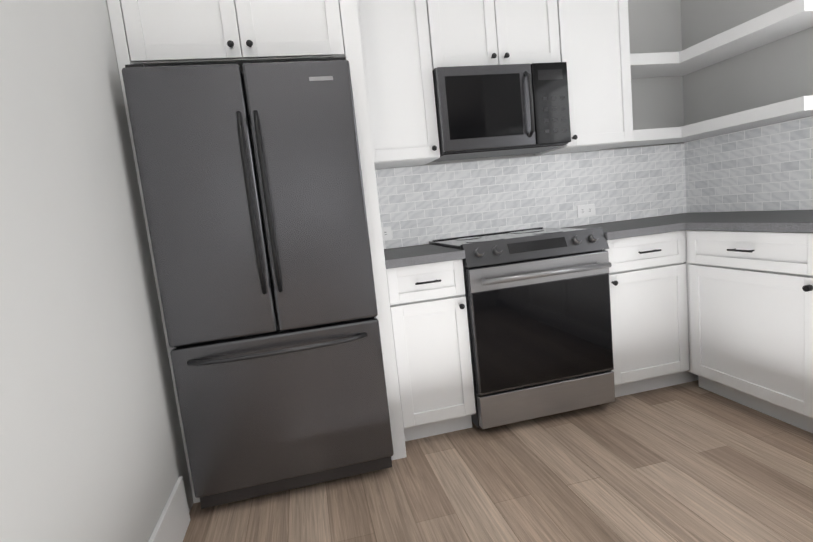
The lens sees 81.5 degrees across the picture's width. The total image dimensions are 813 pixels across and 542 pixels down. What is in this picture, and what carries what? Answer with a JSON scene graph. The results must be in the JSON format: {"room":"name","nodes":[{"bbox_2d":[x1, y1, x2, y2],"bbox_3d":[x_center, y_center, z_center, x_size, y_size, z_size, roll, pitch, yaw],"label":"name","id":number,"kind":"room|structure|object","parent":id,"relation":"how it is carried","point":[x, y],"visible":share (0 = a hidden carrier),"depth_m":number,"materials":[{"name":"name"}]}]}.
{"room":"kitchen","nodes":[
{"label":"kitchen","id":0,"kind":"room"},
{"bbox_2d":[0,0,193,541],"bbox_3d":[-0.918,-0.364,0.971,0.120,2.905,3.020,-8,7,-12],"label":"wall","id":1,"kind":"structure","parent":0,"point":[91,446],"depth_m":1.23,"materials":[{"name":"grey paint"}]},
{"bbox_2d":[148,476,189,541],"bbox_3d":[-0.610,1.013,0.707,0.016,0.190,2.366,-8,7,-12],"label":"baseboard","id":2,"kind":"structure","parent":1,"relation":"attached to","point":[172,524],"depth_m":1.67,"materials":[{"name":"white wood"}]},
{"bbox_2d":[183,380,812,541],"bbox_3d":[0.968,1.036,0.227,8.150,0.060,12.400,-8,7,-12],"label":"floor","id":3,"kind":"structure","parent":0,"point":[692,461],"depth_m":1.85,"materials":[{"name":"brown wood"}]},
{"bbox_2d":[107,0,406,502],"bbox_3d":[-0.638,-0.274,2.239,0.923,2.350,0.699,-8,7,-12],"label":"surround","id":4,"kind":"object","parent":3,"relation":"on","point":[157,33],"visible":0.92,"depth_m":1.87,"materials":[{"name":"white wood"}]},
{"bbox_2d":[122,57,393,508],"bbox_3d":[-0.596,0.045,2.170,0.798,1.729,0.859,-8,7,-12],"label":"refrigerator","id":5,"kind":"object","parent":3,"relation":"on","point":[251,179],"visible":1,"depth_m":1.81,"materials":[{"name":"black metal"}]},
{"bbox_2d":[386,259,475,440],"bbox_3d":[0.067,0.368,2.490,0.371,0.874,0.632,-8,7,-12],"label":"base cabinet","id":6,"kind":"object","parent":3,"relation":"on","point":[429,317],"visible":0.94,"depth_m":2.22,"materials":[{"name":"white wood"}]},
{"bbox_2d":[384,244,464,268],"bbox_3d":[0.020,-0.084,2.435,0.375,0.040,0.628,-8,7,-12],"label":"countertop","id":7,"kind":"structure","parent":6,"relation":"on","point":[426,253],"depth_m":2.16,"materials":[{"name":"stone"}]},
{"bbox_2d":[429,227,614,428],"bbox_3d":[0.613,0.268,2.565,0.736,0.940,0.709,-8,7,-12],"label":"range","id":8,"kind":"object","parent":3,"relation":"on","point":[538,304],"visible":0.98,"depth_m":2.28,"materials":[{"name":"black metal"}]},
{"bbox_2d":[603,230,697,396],"bbox_3d":[1.478,0.182,2.793,1.051,0.874,0.632,-8,7,-12],"label":"base cabinet","id":9,"kind":"object","parent":3,"relation":"on","point":[648,298],"visible":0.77,"depth_m":2.46,"materials":[{"name":"white wood"}]},
{"bbox_2d":[565,226,623,239],"bbox_3d":[1.136,-0.231,2.670,0.445,0.040,0.636,-8,7,-12],"label":"countertop","id":10,"kind":"structure","parent":9,"relation":"on","point":[611,232],"depth_m":2.39,"materials":[{"name":"stone"}]},
{"bbox_2d":[684,230,812,432],"bbox_3d":[2.038,0.314,1.298,0.621,0.874,2.646,-8,7,-12],"label":"base cabinet","id":11,"kind":"object","parent":3,"relation":"on","point":[750,312],"depth_m":2.13,"materials":[{"name":"white wood"}]},
{"bbox_2d":[581,210,812,237],"bbox_3d":[1.874,-0.094,0.997,0.978,0.040,4.236,-8,7,-12],"label":"countertop","id":12,"kind":"structure","parent":11,"relation":"on","point":[782,221],"depth_m":2.36,"materials":[{"name":"stone"}]},
{"bbox_2d":[375,0,683,248],"bbox_3d":[0.240,-0.722,2.827,3.230,2.905,0.140,-8,7,-12],"label":"wall","id":13,"kind":"structure","parent":0,"point":[655,27],"depth_m":3.00,"materials":[{"name":"grey paint"}]},
{"bbox_2d":[356,0,439,168],"bbox_3d":[-0.101,-1.051,2.445,0.393,0.980,0.380,-8,7,-12],"label":"upper cabinet","id":14,"kind":"object","parent":13,"relation":"attached to","point":[396,51],"visible":0.9,"depth_m":2.32,"materials":[{"name":"white wood"}]},
{"bbox_2d":[426,0,560,70],"bbox_3d":[0.411,-1.333,2.532,0.705,0.550,0.380,-8,7,-12],"label":"upper cabinet","id":15,"kind":"object","parent":13,"relation":"attached to","point":[478,32],"visible":0.77,"depth_m":2.39,"materials":[{"name":"white wood"}]},
{"bbox_2d":[432,62,570,161],"bbox_3d":[0.469,-0.850,2.559,0.701,0.419,0.452,-8,7,-12],"label":"microwave","id":16,"kind":"object","parent":15,"relation":"attached to","point":[484,111],"visible":1,"depth_m":2.38,"materials":[{"name":"black metal"}]},
{"bbox_2d":[375,144,686,248],"bbox_3d":[0.788,-0.477,2.900,2.160,0.460,0.007,-8,7,-12],"label":"backsplash","id":17,"kind":"structure","parent":13,"relation":"attached to","point":[421,205],"depth_m":2.89,"materials":[{"name":"tile"}]},
{"bbox_2d":[381,226,391,239],"bbox_3d":[-0.146,-0.213,2.706,0.125,0.075,0.008,-8,7,-12],"label":"electrical outlet","id":18,"kind":"object","parent":17,"relation":"attached to","point":[386,233],"visible":0.38,"depth_m":2.71,"materials":[{"name":"white plastic"}]},
{"bbox_2d":[577,204,594,216],"bbox_3d":[1.134,-0.382,2.980,0.125,0.075,0.008,-8,7,-12],"label":"electrical outlet","id":19,"kind":"object","parent":17,"relation":"attached to","point":[585,210],"visible":1,"depth_m":2.98,"materials":[{"name":"white plastic"}]},
{"bbox_2d":[535,0,633,155],"bbox_3d":[0.980,-1.193,2.677,0.418,0.980,0.380,-8,7,-12],"label":"upper cabinet","id":20,"kind":"object","parent":13,"relation":"attached to","point":[594,45],"visible":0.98,"depth_m":2.55,"materials":[{"name":"white wood"}]},
{"bbox_2d":[681,0,812,212],"bbox_3d":[1.993,-0.890,2.702,0.160,2.905,7.265,-8,7,-12],"label":"wall","id":21,"kind":"structure","parent":0,"point":[779,70],"depth_m":2.66,"materials":[{"name":"grey paint"}]},
{"bbox_2d":[605,95,812,148],"bbox_3d":[1.615,-0.787,2.555,0.656,0.063,0.978,-8,7,-12],"label":"corner shelf","id":22,"kind":"object","parent":21,"relation":"attached to","point":[792,109],"visible":0.75,"depth_m":2.50,"materials":[{"name":"white wood"}]},
{"bbox_2d":[630,0,812,78],"bbox_3d":[1.572,-1.199,2.503,0.656,0.063,0.978,-8,7,-12],"label":"corner shelf","id":23,"kind":"object","parent":21,"relation":"attached to","point":[789,18],"visible":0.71,"depth_m":2.48,"materials":[{"name":"white wood"}]},
{"bbox_2d":[683,116,812,212],"bbox_3d":[2.296,-0.414,1.165,0.008,0.460,4.052,-8,7,-12],"label":"backsplash","id":24,"kind":"structure","parent":21,"relation":"attached to","point":[766,168],"depth_m":2.65,"materials":[{"name":"tile"}]}
]}

